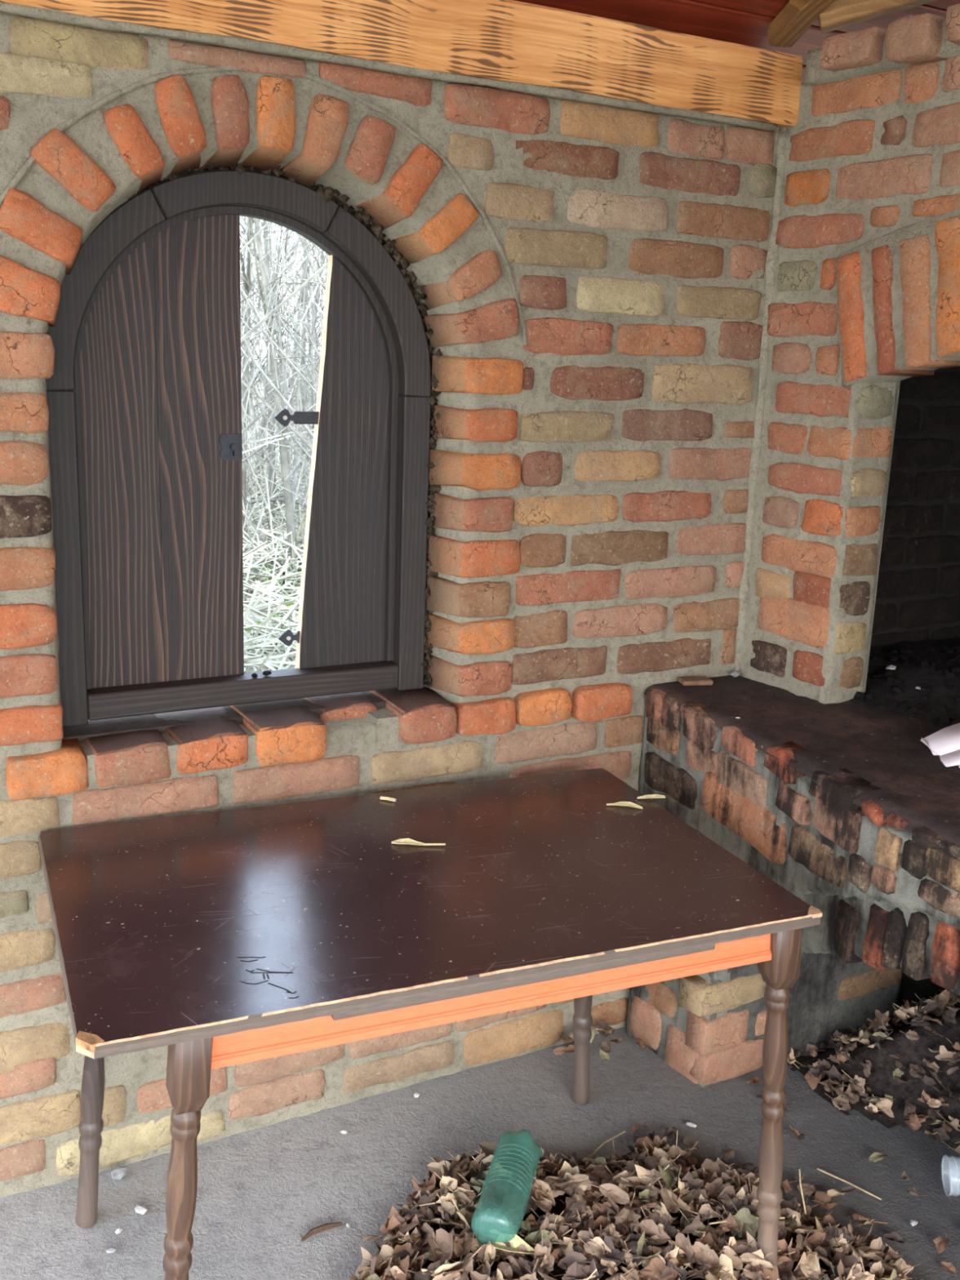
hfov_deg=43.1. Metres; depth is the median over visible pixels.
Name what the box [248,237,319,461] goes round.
sapling
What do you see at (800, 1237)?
fallen leaf
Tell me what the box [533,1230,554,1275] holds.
fallen leaf
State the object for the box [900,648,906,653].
lump
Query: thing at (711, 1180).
fallen leaf
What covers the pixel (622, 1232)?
fallen leaf
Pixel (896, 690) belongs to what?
lump
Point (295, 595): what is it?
herb
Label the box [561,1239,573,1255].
fallen leaf
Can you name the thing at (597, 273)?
wall
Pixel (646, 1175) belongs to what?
fallen leaf
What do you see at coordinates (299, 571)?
herb
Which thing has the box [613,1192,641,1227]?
fallen leaf
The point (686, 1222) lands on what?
fallen leaf
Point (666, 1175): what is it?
fallen leaf
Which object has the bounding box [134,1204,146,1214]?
stone
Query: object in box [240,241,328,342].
sapling
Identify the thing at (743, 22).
ceiling
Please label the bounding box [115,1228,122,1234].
stone
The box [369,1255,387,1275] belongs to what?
fallen leaf
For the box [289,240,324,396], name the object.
sapling
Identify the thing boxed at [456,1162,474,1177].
fallen leaf
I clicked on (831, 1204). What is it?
fallen leaf
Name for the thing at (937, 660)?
lump
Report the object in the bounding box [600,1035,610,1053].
fallen leaf
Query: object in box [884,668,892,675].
lump
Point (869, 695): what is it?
lump
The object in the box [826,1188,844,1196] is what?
fallen leaf
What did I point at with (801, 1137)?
fallen leaf
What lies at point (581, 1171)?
fallen leaf
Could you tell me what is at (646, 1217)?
fallen leaf
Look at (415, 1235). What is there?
fallen leaf
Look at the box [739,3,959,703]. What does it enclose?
wall
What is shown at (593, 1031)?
fallen leaf
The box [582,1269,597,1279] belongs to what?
fallen leaf
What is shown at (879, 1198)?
stalk
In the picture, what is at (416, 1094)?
stone
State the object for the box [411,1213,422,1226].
fallen leaf
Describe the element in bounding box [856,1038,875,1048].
fallen leaf
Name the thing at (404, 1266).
fallen leaf
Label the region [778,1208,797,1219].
fallen leaf
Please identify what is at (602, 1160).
fallen leaf
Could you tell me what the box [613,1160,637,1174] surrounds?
fallen leaf
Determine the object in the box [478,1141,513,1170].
fallen leaf
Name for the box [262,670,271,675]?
stone
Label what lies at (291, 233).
sapling
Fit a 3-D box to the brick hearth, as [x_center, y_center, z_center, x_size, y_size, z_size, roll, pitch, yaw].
[1.361,0.702,2.369,1.397,0.975,2.046,-5,15,-28]
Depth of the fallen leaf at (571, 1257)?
2.16 m
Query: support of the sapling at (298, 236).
on the ground at (264, 465)
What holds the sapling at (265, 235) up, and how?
on the ground at (264, 465)
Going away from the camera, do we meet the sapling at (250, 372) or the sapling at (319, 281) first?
the sapling at (319, 281)
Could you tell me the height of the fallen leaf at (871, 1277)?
0.043 m
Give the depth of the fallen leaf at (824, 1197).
2.46 m
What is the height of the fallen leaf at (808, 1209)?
0.034 m
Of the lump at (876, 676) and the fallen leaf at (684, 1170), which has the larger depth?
the lump at (876, 676)
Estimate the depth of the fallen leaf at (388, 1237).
2.29 m
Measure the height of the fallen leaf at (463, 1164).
0.014 m
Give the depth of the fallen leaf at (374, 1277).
2.16 m
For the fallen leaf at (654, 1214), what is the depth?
2.29 m
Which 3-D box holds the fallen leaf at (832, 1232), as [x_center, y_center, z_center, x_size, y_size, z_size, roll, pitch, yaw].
[0.674,1.107,2.272,0.039,0.047,0.080,-1,14,-14]
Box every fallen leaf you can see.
[349,1274,358,1279]
[354,1246,386,1276]
[360,1265,370,1279]
[364,1206,409,1244]
[366,1273,382,1279]
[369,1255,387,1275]
[377,1215,419,1244]
[377,1244,394,1266]
[382,1234,399,1245]
[382,1273,393,1279]
[384,1217,411,1237]
[394,1233,419,1243]
[394,1254,409,1279]
[395,1226,411,1241]
[407,1257,423,1271]
[411,1173,435,1191]
[411,1191,431,1199]
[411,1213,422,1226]
[413,1267,432,1279]
[418,1183,462,1205]
[427,1227,453,1264]
[430,1156,447,1162]
[431,1260,461,1275]
[434,1172,457,1191]
[439,1168,446,1195]
[442,1268,466,1276]
[444,1217,465,1229]
[447,1186,473,1206]
[449,1162,466,1177]
[452,1198,480,1239]
[453,1163,469,1176]
[454,1177,475,1207]
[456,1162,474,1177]
[457,1173,488,1197]
[457,1246,481,1275]
[466,1206,476,1213]
[470,1271,490,1279]
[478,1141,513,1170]
[488,1234,534,1253]
[493,1268,504,1279]
[513,1231,542,1257]
[520,1257,538,1279]
[523,1229,564,1244]
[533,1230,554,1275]
[546,1228,572,1237]
[547,1177,583,1186]
[550,1228,574,1244]
[551,1046,566,1054]
[557,1250,596,1271]
[558,1035,574,1046]
[559,1194,586,1216]
[560,1151,577,1168]
[561,1153,586,1174]
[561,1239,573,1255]
[564,1044,574,1052]
[564,1198,599,1222]
[564,1208,581,1228]
[568,1173,591,1197]
[572,1029,594,1048]
[577,1236,605,1257]
[581,1205,594,1233]
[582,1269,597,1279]
[586,1156,611,1171]
[589,1169,613,1182]
[590,1183,629,1204]
[594,1027,615,1033]
[595,1021,614,1035]
[596,1160,626,1165]
[597,1021,610,1039]
[599,1048,611,1065]
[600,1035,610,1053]
[607,1035,622,1043]
[608,1213,632,1236]
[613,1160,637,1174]
[613,1170,635,1186]
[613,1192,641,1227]
[614,1235,628,1249]
[621,1176,641,1186]
[621,1219,670,1246]
[622,1240,658,1264]
[623,1150,645,1163]
[623,1204,657,1210]
[626,1133,653,1142]
[631,1199,654,1208]
[633,1226,659,1239]
[634,1037,645,1048]
[634,1164,669,1195]
[635,1041,650,1048]
[635,1230,661,1257]
[638,1245,668,1271]
[639,1257,678,1279]
[640,1206,649,1229]
[646,1252,656,1275]
[647,1141,667,1159]
[648,1210,675,1220]
[657,1156,681,1187]
[657,1180,679,1213]
[659,1246,671,1255]
[663,1257,674,1278]
[666,1189,697,1213]
[668,1232,698,1275]
[669,1130,688,1166]
[669,1168,694,1186]
[673,1161,690,1173]
[679,1208,706,1238]
[680,1209,695,1226]
[683,1171,698,1179]
[685,1241,731,1273]
[687,1156,697,1164]
[688,1216,708,1220]
[690,1204,719,1222]
[693,1165,720,1179]
[696,1158,733,1178]
[702,1179,707,1194]
[705,1177,734,1186]
[706,1253,737,1279]
[722,1245,747,1272]
[723,1162,755,1180]
[729,1199,758,1238]
[731,1237,755,1254]
[739,1173,758,1187]
[739,1231,773,1260]
[744,1173,759,1182]
[745,1222,758,1234]
[746,1076,764,1083]
[751,1199,758,1216]
[760,1264,780,1279]
[777,1238,811,1262]
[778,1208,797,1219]
[780,1207,800,1219]
[781,1179,792,1194]
[782,1097,788,1110]
[789,1124,800,1141]
[794,1204,811,1222]
[795,1226,813,1264]
[798,1133,804,1140]
[803,1067,819,1083]
[804,1066,822,1090]
[804,1215,839,1240]
[805,1246,835,1269]
[813,1191,837,1215]
[813,1200,839,1208]
[824,1080,834,1092]
[824,1227,853,1248]
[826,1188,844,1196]
[826,1224,852,1249]
[826,1226,853,1241]
[828,1078,843,1084]
[828,1222,848,1253]
[830,1034,845,1040]
[831,1099,849,1111]
[833,1030,841,1042]
[836,1258,859,1279]
[840,1185,854,1192]
[841,1070,865,1093]
[846,1263,869,1279]
[847,1091,859,1103]
[848,1223,873,1245]
[852,1213,887,1224]
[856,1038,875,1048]
[856,1217,874,1226]
[856,1248,876,1256]
[860,1257,875,1279]
[868,1151,888,1162]
[874,1009,889,1035]
[881,1266,912,1279]
[900,1170,914,1180]
[907,1186,926,1195]
[910,1001,916,1007]
[920,1075,935,1085]
[924,1130,937,1134]
[933,1233,949,1253]
[934,1045,959,1061]
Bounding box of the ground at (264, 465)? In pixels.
[244,366,317,671]
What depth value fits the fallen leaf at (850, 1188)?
2.49 m
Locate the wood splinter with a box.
[379,796,396,801]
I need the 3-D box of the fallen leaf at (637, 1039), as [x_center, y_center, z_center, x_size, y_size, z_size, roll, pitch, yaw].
[0.387,0.972,2.938,0.017,0.013,0.046,-3,14,-20]
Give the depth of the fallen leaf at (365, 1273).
2.18 m
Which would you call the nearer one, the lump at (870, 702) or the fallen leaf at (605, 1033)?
the lump at (870, 702)
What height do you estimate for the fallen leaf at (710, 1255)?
0.032 m
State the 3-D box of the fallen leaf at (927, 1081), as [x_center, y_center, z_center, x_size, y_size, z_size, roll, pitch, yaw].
[1.024,0.998,2.751,0.058,0.046,0.028,-2,14,-15]
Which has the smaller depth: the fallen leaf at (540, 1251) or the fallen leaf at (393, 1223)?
the fallen leaf at (540, 1251)
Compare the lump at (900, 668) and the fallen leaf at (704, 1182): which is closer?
the fallen leaf at (704, 1182)
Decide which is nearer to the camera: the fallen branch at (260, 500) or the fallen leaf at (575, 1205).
the fallen leaf at (575, 1205)
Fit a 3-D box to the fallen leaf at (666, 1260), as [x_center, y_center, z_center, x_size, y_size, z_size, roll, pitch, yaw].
[0.327,1.116,2.157,0.072,0.023,0.033,14,18,42]
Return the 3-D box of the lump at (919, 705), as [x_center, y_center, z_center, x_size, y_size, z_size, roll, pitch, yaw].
[0.981,0.147,2.716,0.012,0.009,0.015,2,13,2]
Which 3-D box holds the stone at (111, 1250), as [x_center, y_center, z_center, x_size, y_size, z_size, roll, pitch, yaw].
[-0.684,1.133,2.256,0.021,0.009,0.012,-4,15,-26]
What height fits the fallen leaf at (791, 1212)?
0.025 m
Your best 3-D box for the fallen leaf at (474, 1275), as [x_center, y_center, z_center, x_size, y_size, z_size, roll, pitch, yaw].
[0.006,1.117,2.096,0.035,0.027,0.060,-2,14,-16]
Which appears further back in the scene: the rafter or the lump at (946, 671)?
the lump at (946, 671)
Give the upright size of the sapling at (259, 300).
3.286 m
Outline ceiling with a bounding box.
[514,0,959,84]
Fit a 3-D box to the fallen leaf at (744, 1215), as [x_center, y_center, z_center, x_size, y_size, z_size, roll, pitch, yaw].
[0.489,1.091,2.270,0.069,0.054,0.042,10,16,31]
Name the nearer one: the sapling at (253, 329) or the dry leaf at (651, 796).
the dry leaf at (651, 796)
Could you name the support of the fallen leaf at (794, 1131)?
on the floor
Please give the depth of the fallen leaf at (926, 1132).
2.67 m
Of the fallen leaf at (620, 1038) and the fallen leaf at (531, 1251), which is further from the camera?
the fallen leaf at (620, 1038)
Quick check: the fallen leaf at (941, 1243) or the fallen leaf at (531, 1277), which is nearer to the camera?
the fallen leaf at (531, 1277)
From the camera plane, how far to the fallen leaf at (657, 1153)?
2.54 m
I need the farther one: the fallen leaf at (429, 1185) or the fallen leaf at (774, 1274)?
the fallen leaf at (429, 1185)
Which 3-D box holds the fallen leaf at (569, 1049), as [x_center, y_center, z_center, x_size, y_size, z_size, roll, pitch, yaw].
[0.225,0.982,2.913,0.054,0.013,0.028,-11,19,-44]
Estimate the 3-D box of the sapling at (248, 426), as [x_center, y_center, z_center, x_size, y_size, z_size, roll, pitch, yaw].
[-1.374,-1.611,6.732,1.553,3.134,1.151,-5,15,-28]
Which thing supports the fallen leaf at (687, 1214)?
on the leaf litter at (535, 1169)
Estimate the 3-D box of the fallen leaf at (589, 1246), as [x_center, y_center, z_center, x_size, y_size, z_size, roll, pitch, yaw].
[0.204,1.094,2.189,0.060,0.019,0.022,10,15,30]
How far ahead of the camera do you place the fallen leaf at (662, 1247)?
2.21 m
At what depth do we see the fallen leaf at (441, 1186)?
2.39 m
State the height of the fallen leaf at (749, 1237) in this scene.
0.059 m
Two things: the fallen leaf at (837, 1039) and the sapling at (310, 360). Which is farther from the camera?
the sapling at (310, 360)
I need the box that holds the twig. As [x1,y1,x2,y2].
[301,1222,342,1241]
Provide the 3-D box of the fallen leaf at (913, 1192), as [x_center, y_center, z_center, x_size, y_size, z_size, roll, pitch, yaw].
[0.890,1.129,2.479,0.020,0.011,0.036,-7,16,-34]
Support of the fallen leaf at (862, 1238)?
on the leaf litter at (535, 1169)
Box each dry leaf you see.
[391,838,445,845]
[606,801,642,808]
[637,794,665,798]
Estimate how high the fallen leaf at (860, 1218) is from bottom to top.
0.016 m
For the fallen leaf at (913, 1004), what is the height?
0.028 m
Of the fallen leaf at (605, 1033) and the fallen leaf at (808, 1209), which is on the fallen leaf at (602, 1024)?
the fallen leaf at (605, 1033)
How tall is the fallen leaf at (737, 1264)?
0.015 m
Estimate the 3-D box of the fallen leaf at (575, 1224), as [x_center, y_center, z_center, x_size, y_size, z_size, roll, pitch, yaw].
[0.179,1.092,2.285,0.038,0.042,0.045,-6,15,-29]
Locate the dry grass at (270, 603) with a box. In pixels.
[242,434,312,673]
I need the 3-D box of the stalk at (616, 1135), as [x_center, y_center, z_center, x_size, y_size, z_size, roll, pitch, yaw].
[0.267,1.082,2.604,0.008,0.009,0.149,14,18,40]
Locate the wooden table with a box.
[38,768,822,1279]
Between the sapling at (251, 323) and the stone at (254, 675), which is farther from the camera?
the sapling at (251, 323)
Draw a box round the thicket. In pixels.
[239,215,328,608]
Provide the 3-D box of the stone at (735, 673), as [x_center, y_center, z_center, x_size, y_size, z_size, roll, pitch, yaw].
[0.623,0.083,2.966,0.024,0.018,0.020,-10,18,-40]
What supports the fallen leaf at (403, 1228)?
on the leaf litter at (535, 1169)
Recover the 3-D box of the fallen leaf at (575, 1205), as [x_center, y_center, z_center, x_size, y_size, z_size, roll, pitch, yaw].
[0.195,1.071,2.298,0.037,0.038,0.077,12,17,36]
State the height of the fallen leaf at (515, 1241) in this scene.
0.015 m
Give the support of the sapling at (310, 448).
on the ground at (264, 465)
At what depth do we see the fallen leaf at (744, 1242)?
2.22 m
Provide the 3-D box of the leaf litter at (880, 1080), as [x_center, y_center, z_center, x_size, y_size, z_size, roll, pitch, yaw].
[1.215,1.001,2.713,0.662,0.187,0.838,-5,15,-28]
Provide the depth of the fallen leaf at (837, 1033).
2.98 m
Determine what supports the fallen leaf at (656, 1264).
on the leaf litter at (535, 1169)
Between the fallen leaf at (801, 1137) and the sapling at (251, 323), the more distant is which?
the sapling at (251, 323)
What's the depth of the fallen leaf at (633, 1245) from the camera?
2.19 m
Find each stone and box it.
[106,1246,116,1253]
[111,1166,127,1179]
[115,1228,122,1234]
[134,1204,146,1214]
[251,672,257,677]
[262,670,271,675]
[340,1129,346,1133]
[413,1092,419,1097]
[685,1122,696,1127]
[730,670,739,677]
[885,665,896,669]
[910,1219,918,1226]
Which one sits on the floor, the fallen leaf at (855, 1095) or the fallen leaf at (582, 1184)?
the fallen leaf at (855, 1095)
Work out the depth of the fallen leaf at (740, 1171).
2.49 m
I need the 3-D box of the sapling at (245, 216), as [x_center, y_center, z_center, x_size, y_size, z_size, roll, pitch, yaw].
[-1.828,-3.511,12.411,1.413,3.574,0.944,4,13,9]
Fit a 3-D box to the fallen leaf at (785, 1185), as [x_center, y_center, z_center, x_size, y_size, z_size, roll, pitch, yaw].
[0.623,1.116,2.491,0.038,0.019,0.029,5,14,12]
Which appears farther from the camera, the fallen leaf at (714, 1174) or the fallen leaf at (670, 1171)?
the fallen leaf at (714, 1174)
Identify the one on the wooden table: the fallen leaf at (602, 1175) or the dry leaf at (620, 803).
the dry leaf at (620, 803)
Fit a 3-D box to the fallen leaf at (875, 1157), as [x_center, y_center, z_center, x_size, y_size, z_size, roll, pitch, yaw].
[0.851,1.104,2.596,0.052,0.010,0.020,-5,15,-26]
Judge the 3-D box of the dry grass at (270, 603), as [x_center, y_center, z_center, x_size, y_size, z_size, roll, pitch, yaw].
[-1.051,-0.697,7.788,12.655,1.125,6.335,-5,15,-28]
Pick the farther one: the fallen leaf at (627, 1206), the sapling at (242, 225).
the sapling at (242, 225)
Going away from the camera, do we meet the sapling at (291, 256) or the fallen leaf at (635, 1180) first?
the fallen leaf at (635, 1180)
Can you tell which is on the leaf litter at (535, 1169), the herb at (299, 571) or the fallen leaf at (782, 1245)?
the fallen leaf at (782, 1245)
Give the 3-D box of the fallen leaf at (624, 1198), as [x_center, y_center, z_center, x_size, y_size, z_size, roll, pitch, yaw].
[0.253,1.063,2.343,0.086,0.018,0.023,13,17,38]
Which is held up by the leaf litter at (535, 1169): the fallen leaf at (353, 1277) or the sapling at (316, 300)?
the fallen leaf at (353, 1277)
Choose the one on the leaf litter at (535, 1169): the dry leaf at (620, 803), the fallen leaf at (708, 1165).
the fallen leaf at (708, 1165)
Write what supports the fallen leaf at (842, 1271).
on the leaf litter at (535, 1169)
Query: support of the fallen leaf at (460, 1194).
on the leaf litter at (535, 1169)
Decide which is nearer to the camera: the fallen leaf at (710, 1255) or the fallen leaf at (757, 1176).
the fallen leaf at (710, 1255)
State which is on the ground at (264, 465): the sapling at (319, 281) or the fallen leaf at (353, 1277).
the sapling at (319, 281)
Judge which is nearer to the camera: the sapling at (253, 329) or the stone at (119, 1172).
the stone at (119, 1172)
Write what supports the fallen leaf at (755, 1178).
on the leaf litter at (535, 1169)
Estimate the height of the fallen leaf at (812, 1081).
0.030 m
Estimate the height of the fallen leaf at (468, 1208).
0.024 m
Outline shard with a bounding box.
[677,675,713,685]
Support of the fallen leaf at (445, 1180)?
on the leaf litter at (535, 1169)
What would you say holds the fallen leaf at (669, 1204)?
on the leaf litter at (535, 1169)
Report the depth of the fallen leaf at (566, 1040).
2.94 m
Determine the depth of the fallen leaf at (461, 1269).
2.12 m
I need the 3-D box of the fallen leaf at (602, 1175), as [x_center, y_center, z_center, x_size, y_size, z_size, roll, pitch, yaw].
[0.248,1.084,2.431,0.042,0.024,0.072,-5,15,-29]
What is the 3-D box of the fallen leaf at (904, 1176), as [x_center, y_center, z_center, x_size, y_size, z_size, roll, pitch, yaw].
[0.890,1.114,2.528,0.038,0.020,0.017,-8,17,-36]
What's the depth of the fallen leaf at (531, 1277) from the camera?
2.12 m
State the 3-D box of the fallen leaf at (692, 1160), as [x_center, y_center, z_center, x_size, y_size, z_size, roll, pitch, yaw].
[0.445,1.086,2.546,0.026,0.042,0.060,3,13,3]
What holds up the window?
in the wall at (597, 273)
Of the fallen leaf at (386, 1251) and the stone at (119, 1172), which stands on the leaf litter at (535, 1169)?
the fallen leaf at (386, 1251)
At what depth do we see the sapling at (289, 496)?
6.91 m
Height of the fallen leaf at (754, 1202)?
0.037 m
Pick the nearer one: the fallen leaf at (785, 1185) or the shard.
the fallen leaf at (785, 1185)
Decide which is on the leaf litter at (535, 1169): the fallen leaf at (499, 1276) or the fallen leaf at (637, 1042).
the fallen leaf at (499, 1276)
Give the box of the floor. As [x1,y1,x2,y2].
[0,1004,959,1279]
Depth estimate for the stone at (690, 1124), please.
2.68 m
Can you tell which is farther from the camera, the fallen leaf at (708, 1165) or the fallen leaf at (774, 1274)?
the fallen leaf at (708, 1165)
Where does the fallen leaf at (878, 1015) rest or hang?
on the leaf litter at (880, 1080)
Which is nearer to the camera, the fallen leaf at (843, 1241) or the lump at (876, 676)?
the fallen leaf at (843, 1241)
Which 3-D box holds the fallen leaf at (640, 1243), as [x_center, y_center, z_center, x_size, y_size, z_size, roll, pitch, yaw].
[0.300,1.087,2.193,0.044,0.061,0.085,2,13,1]
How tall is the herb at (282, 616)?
0.224 m
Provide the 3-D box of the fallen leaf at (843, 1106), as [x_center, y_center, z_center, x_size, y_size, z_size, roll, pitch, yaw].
[0.823,1.058,2.764,0.023,0.017,0.045,-11,19,-43]
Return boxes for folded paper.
[920,722,959,768]
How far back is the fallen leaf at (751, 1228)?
2.25 m
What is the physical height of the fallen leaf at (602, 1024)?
0.031 m
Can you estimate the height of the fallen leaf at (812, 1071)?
0.029 m
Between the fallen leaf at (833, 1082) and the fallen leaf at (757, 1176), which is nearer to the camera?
the fallen leaf at (757, 1176)
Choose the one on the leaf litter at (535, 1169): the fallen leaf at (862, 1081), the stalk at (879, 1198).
the fallen leaf at (862, 1081)
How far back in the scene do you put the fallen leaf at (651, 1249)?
2.19 m
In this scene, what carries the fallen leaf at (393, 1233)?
on the leaf litter at (535, 1169)
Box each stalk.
[588,1130,626,1158]
[709,1217,784,1224]
[799,1168,806,1213]
[817,1168,881,1199]
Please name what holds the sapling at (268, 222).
on the ground at (264, 465)
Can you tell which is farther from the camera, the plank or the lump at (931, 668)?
the lump at (931, 668)
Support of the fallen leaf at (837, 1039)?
on the leaf litter at (535, 1169)
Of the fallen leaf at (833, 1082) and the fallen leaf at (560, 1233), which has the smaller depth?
the fallen leaf at (560, 1233)
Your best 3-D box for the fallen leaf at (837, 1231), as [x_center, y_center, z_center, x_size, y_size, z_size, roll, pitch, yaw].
[0.658,1.116,2.263,0.031,0.040,0.065,-9,17,-40]
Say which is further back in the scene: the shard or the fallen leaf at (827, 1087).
the shard
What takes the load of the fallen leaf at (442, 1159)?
on the leaf litter at (535, 1169)
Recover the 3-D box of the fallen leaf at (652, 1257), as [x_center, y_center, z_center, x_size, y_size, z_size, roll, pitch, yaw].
[0.309,1.115,2.172,0.022,0.016,0.063,2,13,-2]
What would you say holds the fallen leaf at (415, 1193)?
on the leaf litter at (535, 1169)
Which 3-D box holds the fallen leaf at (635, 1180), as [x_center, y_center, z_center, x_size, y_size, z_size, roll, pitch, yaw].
[0.311,1.067,2.382,0.071,0.030,0.030,3,13,4]
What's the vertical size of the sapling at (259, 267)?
4.751 m
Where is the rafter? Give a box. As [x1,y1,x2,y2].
[766,0,834,47]
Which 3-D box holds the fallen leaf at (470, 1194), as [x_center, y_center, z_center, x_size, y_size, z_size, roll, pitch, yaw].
[-0.040,1.077,2.351,0.046,0.039,0.065,-9,17,-40]
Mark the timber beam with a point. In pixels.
(503, 40)
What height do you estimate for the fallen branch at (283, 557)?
0.157 m
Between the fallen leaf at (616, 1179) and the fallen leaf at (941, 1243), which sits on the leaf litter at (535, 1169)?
the fallen leaf at (616, 1179)
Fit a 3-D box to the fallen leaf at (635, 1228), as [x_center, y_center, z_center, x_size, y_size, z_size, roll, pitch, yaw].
[0.317,1.102,2.241,0.066,0.053,0.048,5,14,14]
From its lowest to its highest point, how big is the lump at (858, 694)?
0.019 m
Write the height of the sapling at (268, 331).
3.227 m
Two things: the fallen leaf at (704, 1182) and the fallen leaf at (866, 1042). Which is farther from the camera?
the fallen leaf at (866, 1042)
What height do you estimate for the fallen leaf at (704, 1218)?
0.037 m
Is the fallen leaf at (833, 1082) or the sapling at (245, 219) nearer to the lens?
the fallen leaf at (833, 1082)
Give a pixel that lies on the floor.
(261, 1190)
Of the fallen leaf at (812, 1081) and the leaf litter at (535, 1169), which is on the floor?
the leaf litter at (535, 1169)
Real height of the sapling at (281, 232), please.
3.021 m
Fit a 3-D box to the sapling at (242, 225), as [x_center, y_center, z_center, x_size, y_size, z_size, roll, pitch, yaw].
[-1.484,-2.033,7.159,0.769,3.652,1.837,1,13,-5]
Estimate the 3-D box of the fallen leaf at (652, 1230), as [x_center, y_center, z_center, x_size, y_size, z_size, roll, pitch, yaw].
[0.298,1.086,2.229,0.101,0.041,0.038,8,15,23]
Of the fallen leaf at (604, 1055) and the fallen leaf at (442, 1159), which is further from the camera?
the fallen leaf at (604, 1055)
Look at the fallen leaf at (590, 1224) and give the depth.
2.29 m
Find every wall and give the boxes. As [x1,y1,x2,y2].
[0,1,787,1197]
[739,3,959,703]
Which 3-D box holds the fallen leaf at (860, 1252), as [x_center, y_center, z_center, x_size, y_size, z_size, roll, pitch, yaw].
[0.710,1.130,2.241,0.019,0.036,0.057,0,14,-10]
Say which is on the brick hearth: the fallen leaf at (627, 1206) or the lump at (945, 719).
the lump at (945, 719)
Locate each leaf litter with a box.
[358,989,959,1279]
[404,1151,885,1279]
[787,1006,959,1146]
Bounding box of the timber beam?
[0,0,803,127]
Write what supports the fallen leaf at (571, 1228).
on the leaf litter at (535, 1169)
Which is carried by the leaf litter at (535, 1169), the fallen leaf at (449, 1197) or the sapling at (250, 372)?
the fallen leaf at (449, 1197)
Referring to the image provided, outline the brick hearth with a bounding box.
[626,636,959,1087]
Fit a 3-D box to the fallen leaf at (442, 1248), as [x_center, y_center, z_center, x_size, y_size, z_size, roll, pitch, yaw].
[-0.070,1.088,2.172,0.043,0.040,0.089,-1,14,-11]
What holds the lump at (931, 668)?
on the brick hearth
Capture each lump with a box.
[853,691,864,698]
[864,693,872,698]
[866,700,873,704]
[872,674,879,679]
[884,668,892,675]
[892,685,902,693]
[896,666,904,671]
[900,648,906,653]
[917,702,922,708]
[926,717,937,724]
[928,666,935,671]
[933,658,942,662]
[940,715,950,724]
[942,669,950,673]
[946,660,953,664]
[946,671,955,677]
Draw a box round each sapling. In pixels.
[239,216,279,583]
[240,216,288,402]
[240,216,320,586]
[240,217,297,537]
[240,217,317,467]
[240,218,285,361]
[240,218,323,506]
[240,221,317,458]
[240,226,293,293]
[240,235,327,448]
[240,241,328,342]
[240,242,315,343]
[240,242,324,434]
[240,277,258,345]
[240,297,306,374]
[240,316,317,391]
[244,216,324,430]
[244,238,306,499]
[245,242,318,386]
[247,222,325,431]
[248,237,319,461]
[250,227,325,459]
[261,235,315,377]
[262,345,314,450]
[283,256,323,352]
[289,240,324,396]
[293,251,324,465]
[305,360,319,391]
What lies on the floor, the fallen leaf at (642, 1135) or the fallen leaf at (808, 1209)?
the fallen leaf at (642, 1135)
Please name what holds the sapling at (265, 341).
on the ground at (264, 465)
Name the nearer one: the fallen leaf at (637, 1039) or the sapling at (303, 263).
the fallen leaf at (637, 1039)
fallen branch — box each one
[244,555,302,566]
[245,498,306,507]
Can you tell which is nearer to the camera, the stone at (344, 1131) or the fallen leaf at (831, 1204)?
the fallen leaf at (831, 1204)
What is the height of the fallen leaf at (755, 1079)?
0.026 m
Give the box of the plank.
[818,0,936,33]
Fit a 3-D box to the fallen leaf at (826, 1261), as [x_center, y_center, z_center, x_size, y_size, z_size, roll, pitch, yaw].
[0.620,1.124,2.209,0.058,0.023,0.021,10,16,31]
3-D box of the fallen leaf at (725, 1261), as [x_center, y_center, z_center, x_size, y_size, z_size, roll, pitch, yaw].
[0.430,1.120,2.167,0.055,0.042,0.074,3,13,5]
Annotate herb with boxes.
[244,616,283,653]
[260,563,302,595]
[272,612,296,623]
[282,591,298,616]
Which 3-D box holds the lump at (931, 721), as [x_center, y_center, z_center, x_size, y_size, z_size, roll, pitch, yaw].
[0.975,0.176,2.622,0.019,0.016,0.024,-7,16,-34]
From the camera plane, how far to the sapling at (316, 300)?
10.87 m
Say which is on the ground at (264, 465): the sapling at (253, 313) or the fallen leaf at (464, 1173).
the sapling at (253, 313)
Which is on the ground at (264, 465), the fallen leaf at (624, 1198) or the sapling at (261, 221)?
the sapling at (261, 221)
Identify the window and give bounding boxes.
[45,163,442,727]
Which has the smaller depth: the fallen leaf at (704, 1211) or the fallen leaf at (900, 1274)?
the fallen leaf at (900, 1274)
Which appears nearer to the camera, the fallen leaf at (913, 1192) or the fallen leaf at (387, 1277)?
the fallen leaf at (387, 1277)
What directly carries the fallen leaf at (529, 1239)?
on the leaf litter at (535, 1169)
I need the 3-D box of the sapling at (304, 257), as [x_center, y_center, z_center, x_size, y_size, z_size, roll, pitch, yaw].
[-1.640,-3.475,10.356,1.710,4.668,0.888,-5,15,-28]
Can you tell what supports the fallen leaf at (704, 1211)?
on the leaf litter at (535, 1169)
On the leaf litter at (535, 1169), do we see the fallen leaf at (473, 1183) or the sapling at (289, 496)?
the fallen leaf at (473, 1183)
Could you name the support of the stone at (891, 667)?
on the brick hearth

